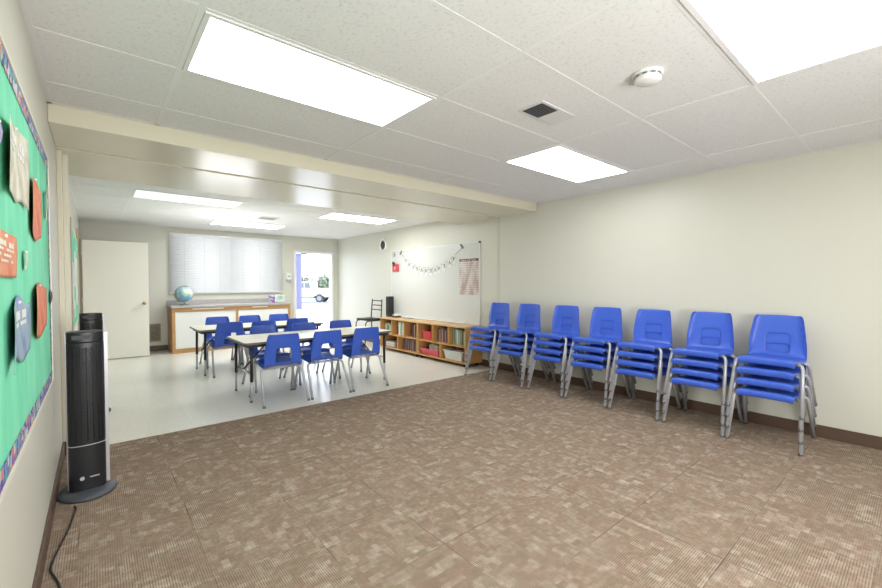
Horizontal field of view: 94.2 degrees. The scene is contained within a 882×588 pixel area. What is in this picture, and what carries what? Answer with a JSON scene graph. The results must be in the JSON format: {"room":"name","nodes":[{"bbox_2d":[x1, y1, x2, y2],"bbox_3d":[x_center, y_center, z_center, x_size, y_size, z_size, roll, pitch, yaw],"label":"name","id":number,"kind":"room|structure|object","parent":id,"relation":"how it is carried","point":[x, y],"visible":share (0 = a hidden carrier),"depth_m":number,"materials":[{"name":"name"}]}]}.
{"room":"classroom","nodes":[
{"label":"classroom","id":0,"kind":"room"},
{"bbox_2d":[0,0,79,587],"bbox_3d":[-2.279,0.082,2.310,0.100,2.464,12.570,-1,2,-40],"label":"wall","id":1,"kind":"structure","parent":0,"point":[24,506],"depth_m":1.74,"materials":[{"name":"paint"}]},
{"bbox_2d":[0,31,53,504],"bbox_3d":[-1.394,-0.107,1.344,0.018,1.248,2.468,-1,2,-40],"label":"bulletin board","id":2,"kind":"object","parent":1,"relation":"attached to","point":[23,395],"visible":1,"depth_m":1.40,"materials":[{"name":"green paper"}]},
{"bbox_2d":[0,229,17,277],"bbox_3d":[-1.193,-0.109,1.122,0.012,0.125,0.400,-1,2,-40],"label":"cutout","id":3,"kind":"object","parent":2,"relation":"attached to","point":[8,243],"visible":1,"depth_m":1.16,"materials":[{"name":"orange paper"}]},
{"bbox_2d":[9,111,28,210],"bbox_3d":[-1.350,-0.422,1.308,0.020,0.271,0.500,-1,2,-41],"label":"cutout","id":4,"kind":"object","parent":2,"relation":"attached to","point":[19,152],"visible":1,"depth_m":1.35,"materials":[{"name":"white paper"}]},
{"bbox_2d":[14,295,30,374],"bbox_3d":[-1.338,0.116,1.305,0.018,0.225,0.420,-1,2,-41],"label":"cutout","id":5,"kind":"object","parent":2,"relation":"attached to","point":[22,313],"visible":1,"depth_m":1.34,"materials":[{"name":"blue"}]},
{"bbox_2d":[32,177,41,240],"bbox_3d":[-1.697,-0.352,1.717,0.014,0.261,0.370,-1,2,-41],"label":"cutout","id":6,"kind":"object","parent":2,"relation":"attached to","point":[37,201],"visible":1,"depth_m":1.75,"materials":[{"name":"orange paper"}]},
{"bbox_2d":[36,283,46,337],"bbox_3d":[-1.744,0.070,1.786,0.016,0.240,0.480,-1,2,-41],"label":"cutout","id":7,"kind":"object","parent":2,"relation":"attached to","point":[41,290],"visible":1,"depth_m":1.83,"materials":[{"name":"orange paper"}]},
{"bbox_2d":[32,442,64,587],"bbox_3d":[-0.524,1.213,0.338,0.012,0.100,7.050,-1,2,-40],"label":"baseboard","id":8,"kind":"structure","parent":1,"relation":"attached to","point":[37,581],"depth_m":2.02,"materials":[{"name":"brown rubber"}]},
{"bbox_2d":[56,149,65,441],"bbox_3d":[-2.823,0.070,3.058,0.030,2.250,0.105,-1,2,-40],"label":"trim","id":9,"kind":"structure","parent":1,"relation":"attached to","point":[59,165],"depth_m":3.02,"materials":[{"name":"paint"}]},
{"bbox_2d":[62,154,71,331],"bbox_3d":[-2.877,0.068,3.146,0.060,2.250,0.100,-1,2,-40],"label":"trim","id":10,"kind":"structure","parent":1,"relation":"attached to","point":[64,156],"depth_m":3.11,"materials":[{"name":"beige paint"}]},
{"bbox_2d":[70,217,73,330],"bbox_3d":[-3.676,-0.195,4.066,0.030,1.130,0.065,-1,2,-40],"label":"batten","id":11,"kind":"object","parent":1,"relation":"attached to","point":[70,217],"visible":0.34,"depth_m":4.05,"materials":[{"name":"beige wood"}]},
{"bbox_2d":[72,229,78,327],"bbox_3d":[-4.409,-0.181,4.930,0.018,1.088,2.058,-1,2,-40],"label":"bulletin board","id":12,"kind":"object","parent":1,"relation":"attached to","point":[74,240],"visible":0.44,"depth_m":5.17,"materials":[{"name":"green paper"}]},
{"bbox_2d":[76,228,81,312],"bbox_3d":[-5.531,0.086,6.273,0.020,2.060,1.140,-1,2,-40],"label":"trim","id":13,"kind":"structure","parent":1,"relation":"attached to","point":[77,231],"depth_m":6.65,"materials":[{"name":"beige"}]},
{"bbox_2d":[81,240,149,358],"bbox_3d":[-5.462,0.102,6.902,0.887,1.973,0.106,-1,2,-40],"label":"door","id":14,"kind":"structure","parent":1,"relation":"in","point":[114,273],"depth_m":6.94,"materials":[{"name":"paint"}]},
{"bbox_2d":[79,220,337,345],"bbox_3d":[-4.425,-0.076,8.663,4.795,2.464,0.120,-1,2,-40],"label":"wall","id":15,"kind":"structure","parent":0,"point":[157,238],"depth_m":7.86,"materials":[{"name":"paint"}]},
{"bbox_2d":[149,323,160,341],"bbox_3d":[-5.414,0.734,7.765,0.180,0.340,0.012,-1,2,-40],"label":"air vent","id":16,"kind":"object","parent":15,"relation":"in","point":[154,329],"visible":0.98,"depth_m":7.76,"materials":[{"name":"beige metal"}]},
{"bbox_2d":[150,345,167,350],"bbox_3d":[-4.801,1.016,8.287,3.699,0.100,0.012,-1,2,-40],"label":"baseboard","id":17,"kind":"structure","parent":15,"relation":"attached to","point":[158,347],"depth_m":7.80,"materials":[{"name":"brown"}]},
{"bbox_2d":[166,298,268,304],"bbox_3d":[-4.432,0.148,8.556,2.170,0.087,0.018,-1,2,-40],"label":"backsplash","id":18,"kind":"structure","parent":15,"relation":"attached to","point":[207,301],"depth_m":8.41,"materials":[{"name":"grey laminate"}]},
{"bbox_2d":[168,232,273,293],"bbox_3d":[-4.442,-0.610,8.603,2.134,1.179,0.130,-1,2,-40],"label":"window","id":19,"kind":"structure","parent":15,"relation":"in","point":[168,232],"depth_m":8.33,"materials":[{"name":"white paint"}]},
{"bbox_2d":[169,232,230,292],"bbox_3d":[-4.793,-0.605,8.199,1.063,1.160,0.052,-1,2,-40],"label":"window blind","id":20,"kind":"object","parent":19,"relation":"attached to","point":[201,264],"visible":0.99,"depth_m":8.18,"materials":[{"name":"white paint"}]},
{"bbox_2d":[230,237,281,291],"bbox_3d":[-3.983,-0.622,8.880,1.054,1.160,0.052,-1,2,-40],"label":"window blind","id":21,"kind":"object","parent":19,"relation":"attached to","point":[254,269],"visible":1,"depth_m":8.86,"materials":[{"name":"white paint"}]},
{"bbox_2d":[294,250,333,323],"bbox_3d":[-3.055,0.010,9.814,0.970,2.045,0.145,-1,2,-40],"label":"door frame","id":22,"kind":"structure","parent":15,"relation":"in","point":[331,276],"depth_m":10.04,"materials":[{"name":"white paint"}]},
{"bbox_2d":[108,339,493,444],"bbox_3d":[-2.722,1.157,6.669,4.995,0.099,5.370,-1,2,-40],"label":"floor","id":23,"kind":"structure","parent":0,"point":[160,392],"depth_m":5.18,"materials":[{"name":"white tile"}]},
{"bbox_2d":[78,313,110,411],"bbox_3d":[-3.425,0.679,4.021,0.311,0.985,0.280,1,2,39],"label":"heater","id":24,"kind":"object","parent":23,"relation":"on","point":[86,321],"visible":0.09,"depth_m":3.97,"materials":[{"name":"grey plastic"}]},
{"bbox_2d":[82,322,102,329],"bbox_3d":[-3.389,0.564,3.985,0.037,0.568,0.173,1,2,43],"label":"grille","id":25,"kind":"object","parent":24,"relation":"attached to","point":[85,325],"depth_m":3.97,"materials":[{"name":"black plastic"}]},
{"bbox_2d":[199,316,241,368],"bbox_3d":[-3.498,0.741,6.496,0.492,0.739,0.572,-1,2,-40],"label":"chair","id":26,"kind":"object","parent":23,"relation":"on","point":[209,320],"visible":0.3,"depth_m":6.57,"materials":[{"name":"blue plastic"}]},
{"bbox_2d":[206,321,246,377],"bbox_3d":[-3.072,0.756,5.888,0.492,0.739,0.572,-1,2,-41],"label":"chair","id":27,"kind":"object","parent":23,"relation":"on","point":[225,327],"visible":0.81,"depth_m":5.73,"materials":[{"name":"blue plastic"}]},
{"bbox_2d":[167,304,290,353],"bbox_3d":[-4.237,0.650,8.336,2.140,0.830,0.623,-1,2,-40],"label":"storage cabinet","id":28,"kind":"object","parent":23,"relation":"on","point":[181,338],"visible":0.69,"depth_m":7.71,"materials":[{"name":"brown wood"}]},
{"bbox_2d":[166,298,290,307],"bbox_3d":[-4.234,0.172,8.321,2.170,0.125,0.632,-1,2,-40],"label":"countertop","id":29,"kind":"structure","parent":28,"relation":"on","point":[253,301],"depth_m":8.30,"materials":[{"name":"grey laminate"}]},
{"bbox_2d":[174,286,192,304],"bbox_3d":[-4.868,0.027,7.761,0.308,0.368,0.290,-1,2,-20],"label":"globe","id":30,"kind":"object","parent":29,"relation":"on","point":[183,294],"visible":0.98,"depth_m":7.68,"materials":[{"name":"blue plastic"}]},
{"bbox_2d":[269,295,284,302],"bbox_3d":[-3.556,0.099,8.888,0.330,0.168,0.110,-1,2,-43],"label":"pack","id":31,"kind":"object","parent":29,"relation":"on","point":[272,298],"visible":0.97,"depth_m":8.83,"materials":[{"name":"white paint"}]},
{"bbox_2d":[233,315,263,364],"bbox_3d":[-3.123,0.733,6.811,0.492,0.739,0.572,-1,2,-40],"label":"chair","id":32,"kind":"object","parent":23,"relation":"on","point":[246,318],"visible":0.18,"depth_m":6.93,"materials":[{"name":"blue plastic"}]},
{"bbox_2d":[190,320,323,375],"bbox_3d":[-2.833,0.792,6.417,1.791,0.640,0.746,-1,2,-40],"label":"table","id":33,"kind":"object","parent":23,"relation":"on","point":[203,329],"visible":0.56,"depth_m":5.98,"materials":[{"name":"laminate"}]},
{"bbox_2d":[239,320,283,371],"bbox_3d":[-2.693,0.750,6.128,0.492,0.739,0.572,-1,2,-39],"label":"chair","id":34,"kind":"object","parent":23,"relation":"on","point":[266,322],"visible":0.19,"depth_m":5.96,"materials":[{"name":"blue plastic"}]},
{"bbox_2d":[242,325,296,392],"bbox_3d":[-2.161,0.774,5.139,0.492,0.739,0.572,-1,2,-41],"label":"chair","id":35,"kind":"object","parent":23,"relation":"on","point":[259,329],"visible":0.58,"depth_m":5.18,"materials":[{"name":"blue plastic"}]},
{"bbox_2d":[264,314,290,352],"bbox_3d":[-2.756,0.725,7.120,0.492,0.739,0.572,-1,2,-40],"label":"chair","id":36,"kind":"object","parent":23,"relation":"on","point":[277,317],"visible":0.23,"depth_m":7.28,"materials":[{"name":"blue plastic"}]},
{"bbox_2d":[249,333,309,408],"bbox_3d":[-1.791,0.789,4.528,0.492,0.739,0.572,-1,2,-39],"label":"chair","id":37,"kind":"object","parent":23,"relation":"on","point":[274,342],"visible":1,"depth_m":4.40,"materials":[{"name":"blue plastic"}]},
{"bbox_2d":[282,318,309,354],"bbox_3d":[-2.357,0.739,6.567,0.492,0.739,0.572,-1,2,-41],"label":"chair","id":38,"kind":"object","parent":23,"relation":"on","point":[290,321],"visible":0.17,"depth_m":6.35,"materials":[{"name":"blue plastic"}]},
{"bbox_2d":[227,326,390,402],"bbox_3d":[-1.593,0.819,5.160,1.831,0.650,0.766,-1,2,-40],"label":"table","id":39,"kind":"object","parent":23,"relation":"on","point":[251,341],"visible":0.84,"depth_m":4.85,"materials":[{"name":"laminate"}]},
{"bbox_2d":[283,322,334,384],"bbox_3d":[-1.768,0.765,5.495,0.492,0.739,0.572,-1,2,-41],"label":"chair","id":40,"kind":"object","parent":23,"relation":"on","point":[306,349],"visible":0.48,"depth_m":5.57,"materials":[{"name":"blue plastic"}]},
{"bbox_2d":[293,330,351,399],"bbox_3d":[-1.409,0.781,4.850,0.492,0.739,0.572,-1,2,-40],"label":"chair","id":41,"kind":"object","parent":23,"relation":"on","point":[320,338],"visible":0.97,"depth_m":4.73,"materials":[{"name":"blue plastic"}]},
{"bbox_2d":[322,320,370,378],"bbox_3d":[-1.360,0.756,5.864,0.492,0.739,0.572,-1,2,-40],"label":"chair","id":42,"kind":"object","parent":23,"relation":"on","point":[347,344],"visible":0.42,"depth_m":5.94,"materials":[{"name":"blue plastic"}]},
{"bbox_2d":[333,327,388,391],"bbox_3d":[-1.018,0.773,5.185,0.492,0.739,0.572,-1,2,-38],"label":"chair","id":43,"kind":"object","parent":23,"relation":"on","point":[360,334],"visible":0.9,"depth_m":5.06,"materials":[{"name":"blue plastic"}]},
{"bbox_2d":[355,299,381,344],"bbox_3d":[-1.429,0.589,8.180,0.452,0.962,0.416,-1,2,-40],"label":"metal chair","id":44,"kind":"object","parent":23,"relation":"on","point":[368,319],"visible":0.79,"depth_m":8.13,"materials":[{"name":"black metal"}]},
{"bbox_2d":[380,317,430,356],"bbox_3d":[-0.666,0.770,7.637,0.360,0.623,1.206,-1,2,-40],"label":"shelf","id":45,"kind":"object","parent":23,"relation":"on","point":[407,323],"visible":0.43,"depth_m":7.57,"materials":[{"name":"brown wood"}]},
{"bbox_2d":[386,296,393,316],"bbox_3d":[-1.016,0.247,8.127,0.126,0.400,0.100,-1,2,-40],"label":"speaker","id":46,"kind":"object","parent":45,"relation":"on","point":[389,299],"visible":0.89,"depth_m":8.09},
{"bbox_2d":[417,320,481,366],"bbox_3d":[0.113,0.793,6.712,0.360,0.623,1.206,-1,2,-40],"label":"shelf","id":47,"kind":"object","parent":23,"relation":"on","point":[476,357],"visible":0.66,"depth_m":6.61,"materials":[{"name":"brown wood"}]},
{"bbox_2d":[422,330,431,339],"bbox_3d":[-0.167,0.699,6.993,0.216,0.149,0.231,-1,2,-40],"label":"plastic bin","id":48,"kind":"object","parent":47,"relation":"on","point":[427,334],"visible":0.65,"depth_m":6.93,"materials":[{"name":"red plastic"}]},
{"bbox_2d":[420,346,438,356],"bbox_3d":[-0.100,0.972,6.942,0.286,0.104,0.496,-1,2,-40],"label":"basket","id":49,"kind":"object","parent":47,"relation":"on","point":[425,350],"visible":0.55,"depth_m":6.87,"materials":[{"name":"pink plastic"}]},
{"bbox_2d":[443,348,464,361],"bbox_3d":[0.277,0.961,6.494,0.286,0.149,0.426,-1,2,-40],"label":"tub","id":50,"kind":"object","parent":47,"relation":"on","point":[450,354],"visible":0.72,"depth_m":6.39,"materials":[{"name":"white plastic"}]},
{"bbox_2d":[27,0,881,238],"bbox_3d":[-0.406,-1.239,3.853,4.995,0.100,12.570,-1,2,-40],"label":"ceiling","id":51,"kind":"structure","parent":0,"point":[419,44],"depth_m":2.32,"materials":[{"name":"tile"}]},
{"bbox_2d":[131,189,245,208],"bbox_3d":[-3.249,-1.221,5.311,1.194,0.008,0.584,-1,2,-40],"label":"recessed light","id":52,"kind":"object","parent":51,"relation":"in","point":[137,193],"visible":1,"depth_m":5.28,"materials":[{"name":"white plastic"}]},
{"bbox_2d":[209,220,285,228],"bbox_3d":[-3.558,-1.277,7.572,1.194,0.008,0.584,-1,2,-40],"label":"recessed light","id":53,"kind":"object","parent":51,"relation":"in","point":[218,222],"visible":1,"depth_m":7.51,"materials":[{"name":"white plastic"}]},
{"bbox_2d":[182,11,436,127],"bbox_3d":[-0.671,-1.145,2.245,1.194,0.008,0.584,-1,2,-40],"label":"recessed light","id":54,"kind":"object","parent":51,"relation":"in","point":[225,50],"visible":1,"depth_m":2.14,"materials":[{"name":"white plastic"}]},
{"bbox_2d":[317,212,397,223],"bbox_3d":[-1.383,-1.260,6.880,1.194,0.008,0.584,-1,2,-40],"label":"recessed light","id":55,"kind":"object","parent":51,"relation":"in","point":[337,216],"visible":1,"depth_m":6.83,"materials":[{"name":"white plastic"}]},
{"bbox_2d":[19,0,881,202],"bbox_3d":[1.518,-1.131,1.566,4.795,0.002,6.390,-1,2,-40],"label":"ceiling grid","id":56,"kind":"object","parent":51,"relation":"attached to","point":[203,5],"depth_m":2.27,"materials":[{"name":"white metal"}]},
{"bbox_2d":[518,100,574,124],"bbox_3d":[0.678,-1.152,2.623,0.350,0.010,0.190,-1,2,-40],"label":"ceiling vent","id":57,"kind":"object","parent":51,"relation":"in","point":[543,111],"visible":1,"depth_m":2.61,"materials":[{"name":"white"}]},
{"bbox_2d":[503,144,630,182],"bbox_3d":[1.195,-1.183,3.814,1.194,0.008,0.584,-1,2,-40],"label":"recessed light","id":58,"kind":"object","parent":51,"relation":"in","point":[559,161],"visible":1,"depth_m":3.74,"materials":[{"name":"white plastic"}]},
{"bbox_2d":[632,66,663,87],"bbox_3d":[1.075,-1.123,2.131,0.148,0.047,0.148,-1,2,-40],"label":"smoke detector","id":59,"kind":"object","parent":51,"relation":"attached to","point":[649,76],"visible":1,"depth_m":2.09,"materials":[{"name":"white paint"}]},
{"bbox_2d":[679,0,881,84],"bbox_3d":[1.439,-1.129,1.630,1.194,0.008,0.584,-1,2,-40],"label":"recessed light","id":60,"kind":"object","parent":51,"relation":"in","point":[767,40],"visible":1,"depth_m":1.76,"materials":[{"name":"white plastic"}]},
{"bbox_2d":[41,369,881,587],"bbox_3d":[1.322,1.276,1.860,4.995,0.100,7.200,-1,2,-40],"label":"floor","id":61,"kind":"structure","parent":0,"point":[470,480],"depth_m":2.40,"materials":[{"name":"carpet"}]},
{"bbox_2d":[50,505,76,587],"bbox_3d":[-1.709,1.220,1.832,0.061,0.008,1.262,-1,2,-39],"label":"power cord","id":62,"kind":"object","parent":61,"relation":"on","point":[75,507],"visible":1,"depth_m":1.92,"materials":[{"name":"black rubber"}]},
{"bbox_2d":[57,330,116,503],"bbox_3d":[-2.161,0.717,2.498,0.311,0.985,0.280,1,2,40],"label":"heater","id":63,"kind":"object","parent":61,"relation":"on","point":[85,351],"visible":1,"depth_m":2.45,"materials":[{"name":"grey plastic"}]},
{"bbox_2d":[66,346,105,444],"bbox_3d":[-2.125,0.601,2.460,0.037,0.568,0.173,1,2,44],"label":"grille","id":64,"kind":"object","parent":63,"relation":"attached to","point":[85,365],"depth_m":2.45,"materials":[{"name":"black plastic"}]},
{"bbox_2d":[464,342,517,381],"bbox_3d":[0.697,0.761,5.679,0.572,0.739,0.492,-1,2,-40],"label":"chair","id":65,"kind":"object","parent":61,"relation":"on","point":[485,348],"visible":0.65,"depth_m":5.62,"materials":[{"name":"blue plastic"}]},
{"bbox_2d":[465,316,516,374],"bbox_3d":[0.700,0.672,5.679,0.572,0.739,0.492,-1,2,-40],"label":"chair","id":66,"kind":"object","parent":65,"relation":"on","point":[498,322],"visible":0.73,"depth_m":5.62,"materials":[{"name":"blue plastic"}]},
{"bbox_2d":[465,309,516,367],"bbox_3d":[0.702,0.584,5.681,0.572,0.739,0.492,-1,2,-40],"label":"chair","id":67,"kind":"object","parent":66,"relation":"on","point":[499,316],"visible":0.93,"depth_m":5.64,"materials":[{"name":"blue plastic"}]},
{"bbox_2d":[465,302,512,360],"bbox_3d":[0.706,0.495,5.680,0.572,0.739,0.492,-1,2,-40],"label":"chair","id":68,"kind":"object","parent":67,"relation":"on","point":[502,308],"visible":0.94,"depth_m":5.70,"materials":[{"name":"blue plastic"}]},
{"bbox_2d":[492,334,548,388],"bbox_3d":[1.036,0.770,5.321,0.572,0.739,0.492,-1,2,-40],"label":"chair","id":69,"kind":"object","parent":61,"relation":"on","point":[513,352],"visible":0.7,"depth_m":5.26,"materials":[{"name":"blue plastic"}]},
{"bbox_2d":[493,304,547,366],"bbox_3d":[1.044,0.504,5.324,0.572,0.739,0.492,-1,2,-40],"label":"chair","id":70,"kind":"object","parent":69,"relation":"on","point":[527,309],"visible":0.96,"depth_m":5.35,"materials":[{"name":"blue plastic"}]},
{"bbox_2d":[492,317,549,380],"bbox_3d":[1.040,0.681,5.322,0.572,0.739,0.492,-1,2,-40],"label":"chair","id":71,"kind":"object","parent":69,"relation":"on","point":[516,345],"visible":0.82,"depth_m":5.28,"materials":[{"name":"blue plastic"}]},
{"bbox_2d":[493,310,549,373],"bbox_3d":[1.043,0.593,5.322,0.572,0.739,0.492,-1,2,-40],"label":"chair","id":72,"kind":"object","parent":71,"relation":"on","point":[528,318],"visible":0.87,"depth_m":5.29,"materials":[{"name":"blue plastic"}]},
{"bbox_2d":[527,338,588,397],"bbox_3d":[1.407,0.779,4.928,0.572,0.739,0.492,-1,2,-40],"label":"chair","id":73,"kind":"object","parent":61,"relation":"on","point":[550,358],"visible":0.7,"depth_m":4.86,"materials":[{"name":"blue plastic"}]},
{"bbox_2d":[527,319,587,389],"bbox_3d":[1.408,0.691,4.931,0.572,0.739,0.492,-1,2,-40],"label":"chair","id":74,"kind":"object","parent":73,"relation":"on","point":[548,350],"visible":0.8,"depth_m":4.89,"materials":[{"name":"blue plastic"}]},
{"bbox_2d":[527,312,585,381],"bbox_3d":[1.411,0.602,4.931,0.572,0.739,0.492,-1,2,-40],"label":"chair","id":75,"kind":"object","parent":74,"relation":"on","point":[565,321],"visible":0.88,"depth_m":4.89,"materials":[{"name":"blue plastic"}]},
{"bbox_2d":[527,305,584,373],"bbox_3d":[1.413,0.514,4.933,0.572,0.739,0.492,-1,2,-40],"label":"chair","id":76,"kind":"object","parent":75,"relation":"on","point":[564,311],"visible":0.97,"depth_m":4.96,"materials":[{"name":"blue plastic"}]},
{"bbox_2d":[564,358,630,407],"bbox_3d":[1.735,0.789,4.537,0.572,0.739,0.492,-1,2,-40],"label":"chair","id":77,"kind":"object","parent":61,"relation":"on","point":[590,364],"visible":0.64,"depth_m":4.47,"materials":[{"name":"blue plastic"}]},
{"bbox_2d":[564,322,630,399],"bbox_3d":[1.741,0.701,4.534,0.572,0.739,0.492,-1,2,-40],"label":"chair","id":78,"kind":"object","parent":77,"relation":"on","point":[599,357],"visible":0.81,"depth_m":4.50,"materials":[{"name":"blue plastic"}]},
{"bbox_2d":[565,315,628,390],"bbox_3d":[1.744,0.612,4.535,0.572,0.739,0.492,-1,2,-40],"label":"chair","id":79,"kind":"object","parent":78,"relation":"on","point":[595,348],"visible":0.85,"depth_m":4.50,"materials":[{"name":"blue plastic"}]},
{"bbox_2d":[565,307,628,381],"bbox_3d":[1.747,0.524,4.535,0.572,0.739,0.492,-1,2,-40],"label":"chair","id":80,"kind":"object","parent":79,"relation":"on","point":[601,313],"visible":0.98,"depth_m":4.56,"materials":[{"name":"blue plastic"}]},
{"bbox_2d":[608,351,680,420],"bbox_3d":[2.063,0.799,4.147,0.572,0.739,0.492,-1,2,-40],"label":"chair","id":81,"kind":"object","parent":61,"relation":"on","point":[631,371],"visible":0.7,"depth_m":4.08,"materials":[{"name":"blue plastic"}]},
{"bbox_2d":[608,317,681,401],"bbox_3d":[2.071,0.622,4.146,0.572,0.739,0.492,-1,2,-40],"label":"chair","id":82,"kind":"object","parent":81,"relation":"on","point":[653,328],"visible":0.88,"depth_m":4.12,"materials":[{"name":"blue plastic"}]},
{"bbox_2d":[608,309,679,392],"bbox_3d":[2.072,0.533,4.149,0.572,0.739,0.492,-1,2,-40],"label":"chair","id":83,"kind":"object","parent":82,"relation":"on","point":[648,316],"visible":0.99,"depth_m":4.17,"materials":[{"name":"blue plastic"}]},
{"bbox_2d":[608,326,681,411],"bbox_3d":[2.067,0.710,4.147,0.572,0.739,0.492,-1,2,-40],"label":"chair","id":84,"kind":"object","parent":81,"relation":"on","point":[634,362],"visible":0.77,"depth_m":4.10,"materials":[{"name":"blue plastic"}]},
{"bbox_2d":[662,357,742,436],"bbox_3d":[2.397,0.809,3.750,0.572,0.739,0.492,-1,2,-40],"label":"chair","id":85,"kind":"object","parent":61,"relation":"on","point":[688,380],"visible":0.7,"depth_m":3.68,"materials":[{"name":"blue plastic"}]},
{"bbox_2d":[662,321,742,415],"bbox_3d":[2.401,0.631,3.753,0.572,0.739,0.492,-1,2,-40],"label":"chair","id":86,"kind":"object","parent":85,"relation":"on","point":[711,363],"visible":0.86,"depth_m":3.71,"materials":[{"name":"blue plastic"}]},
{"bbox_2d":[663,311,741,404],"bbox_3d":[2.406,0.543,3.751,0.572,0.739,0.492,-1,2,-40],"label":"chair","id":87,"kind":"object","parent":86,"relation":"on","point":[716,320],"visible":0.96,"depth_m":3.78,"materials":[{"name":"blue plastic"}]},
{"bbox_2d":[662,330,742,426],"bbox_3d":[2.400,0.720,3.751,0.572,0.739,0.492,-1,2,-40],"label":"chair","id":88,"kind":"object","parent":85,"relation":"on","point":[695,371],"visible":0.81,"depth_m":3.70,"materials":[{"name":"blue plastic"}]},
{"bbox_2d":[725,365,815,456],"bbox_3d":[2.716,0.818,3.371,0.572,0.739,0.492,-1,2,-40],"label":"chair","id":89,"kind":"object","parent":61,"relation":"on","point":[749,390],"visible":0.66,"depth_m":3.29,"materials":[{"name":"blue plastic"}]},
{"bbox_2d":[725,335,816,444],"bbox_3d":[2.718,0.730,3.372,0.572,0.739,0.492,-1,2,-40],"label":"chair","id":90,"kind":"object","parent":89,"relation":"on","point":[750,379],"visible":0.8,"depth_m":3.31,"materials":[{"name":"blue plastic"}]},
{"bbox_2d":[725,325,816,431],"bbox_3d":[2.720,0.641,3.374,0.572,0.739,0.492,-1,2,-40],"label":"chair","id":91,"kind":"object","parent":90,"relation":"on","point":[779,338],"visible":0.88,"depth_m":3.32,"materials":[{"name":"blue plastic"}]},
{"bbox_2d":[726,314,816,420],"bbox_3d":[2.726,0.552,3.372,0.572,0.739,0.492,-1,2,-40],"label":"chair","id":92,"kind":"object","parent":91,"relation":"on","point":[766,324],"visible":1,"depth_m":3.39,"materials":[{"name":"blue plastic"}]},
{"bbox_2d":[338,140,881,436],"bbox_3d":[1.468,0.004,5.459,0.100,2.464,12.570,-1,2,-40],"label":"wall","id":93,"kind":"structure","parent":0,"point":[800,235],"depth_m":3.97,"materials":[{"name":"paint"}]},
{"bbox_2d":[69,175,435,239],"bbox_3d":[-2.967,-1.263,6.900,4.795,0.002,4.410,-1,2,-40],"label":"ceiling","id":94,"kind":"structure","parent":93,"relation":"attached to","point":[70,182],"depth_m":6.55,"materials":[{"name":"white metal"}]},
{"bbox_2d":[55,146,500,223],"bbox_3d":[-1.247,-1.157,4.856,4.795,0.114,0.935,-1,2,-40],"label":"beam","id":95,"kind":"structure","parent":93,"relation":"attached to","point":[82,163],"depth_m":4.12,"materials":[{"name":"paint"}]},
{"bbox_2d":[47,103,536,216],"bbox_3d":[-0.723,-1.141,4.232,4.795,0.114,0.575,-1,2,-40],"label":"beam","id":96,"kind":"structure","parent":93,"relation":"attached to","point":[73,128],"depth_m":3.33,"materials":[{"name":"paint"}]},
{"bbox_2d":[379,239,386,251],"bbox_3d":[-1.205,-1.015,8.512,0.032,0.266,0.266,-1,2,-40],"label":"wall clock","id":97,"kind":"object","parent":93,"relation":"attached to","point":[383,243],"visible":1,"depth_m":8.50,"materials":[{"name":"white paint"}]},
{"bbox_2d":[391,241,480,324],"bbox_3d":[-0.210,-0.192,7.322,0.065,1.308,2.496,-1,2,-40],"label":"whiteboard","id":98,"kind":"object","parent":93,"relation":"attached to","point":[436,297],"visible":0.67,"depth_m":7.22,"materials":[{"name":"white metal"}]},
{"bbox_2d":[400,244,462,275],"bbox_3d":[-0.223,-0.583,7.339,0.014,0.501,1.823,-1,2,-40],"label":"garland","id":99,"kind":"object","parent":98,"relation":"hanging from","point":[454,256],"visible":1,"depth_m":7.30,"materials":[{"name":"white paper"}]},
{"bbox_2d":[401,316,464,323],"bbox_3d":[-0.308,0.450,7.440,0.046,0.014,2.150,-1,2,-40],"label":"marker tray","id":100,"kind":"object","parent":98,"relation":"on","point":[417,317],"depth_m":7.15,"materials":[{"name":"white paint"}]},
{"bbox_2d":[459,258,478,294],"bbox_3d":[0.445,-0.275,6.566,0.004,0.577,0.440,-1,2,-40],"label":"poster","id":101,"kind":"object","parent":98,"relation":"attached to","point":[468,268],"visible":1,"depth_m":6.56,"materials":[{"name":"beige paper"}]},
{"bbox_2d":[495,218,497,368],"bbox_3d":[0.831,-0.006,6.129,0.012,2.250,0.055,-1,2,-40],"label":"trim","id":102,"kind":"structure","parent":93,"relation":"attached to","point":[496,219],"depth_m":6.11,"materials":[{"name":"paint"}]},
{"bbox_2d":[498,218,499,302],"bbox_3d":[0.860,-0.005,6.101,0.004,2.250,0.025,-1,2,-40],"label":"trim","id":103,"kind":"structure","parent":93,"relation":"attached to","point":[498,218],"depth_m":6.08,"materials":[{"name":"beige paint"}]},
{"bbox_2d":[498,362,881,449],"bbox_3d":[3.127,1.137,3.426,0.012,0.100,7.080,-1,2,-40],"label":"baseboard","id":104,"kind":"structure","parent":93,"relation":"attached to","point":[866,440],"depth_m":3.75,"materials":[{"name":"brown rubber"}]},
{"label":"outside","id":105,"kind":"structure","parent":0,"visible":0},
{"bbox_2d":[297,298,328,324],"bbox_3d":[-28.419,-0.397,80.963,180.000,0.120,140.800,-1,2,-40],"label":"ground","id":106,"kind":"structure","parent":105,"point":[314,312],"depth_m":22.99,"materials":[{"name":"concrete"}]},
{"bbox_2d":[296,253,302,309],"bbox_3d":[-8.558,-0.739,24.604,0.380,3.360,0.380,0,1,-1],"label":"post","id":107,"kind":"object","parent":106,"relation":"on","point":[298,255],"visible":0.69,"depth_m":24.46,"materials":[{"name":"blue paint"}]},
{"bbox_2d":[302,281,328,301],"bbox_3d":[-11.462,-0.193,34.952,5.666,1.764,1.690,0,1,0],"label":"pickup truck","id":108,"kind":"object","parent":106,"relation":"on","point":[309,289],"visible":0.51,"depth_m":34.12,"materials":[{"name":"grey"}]},
{"bbox_2d":[316,273,328,287],"bbox_3d":[-12.942,-1.104,46.945,3.248,2.981,3.009,-1,2,-40],"label":"bush","id":109,"kind":"object","parent":106,"relation":"on","point":[322,283],"visible":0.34,"depth_m":46.39,"materials":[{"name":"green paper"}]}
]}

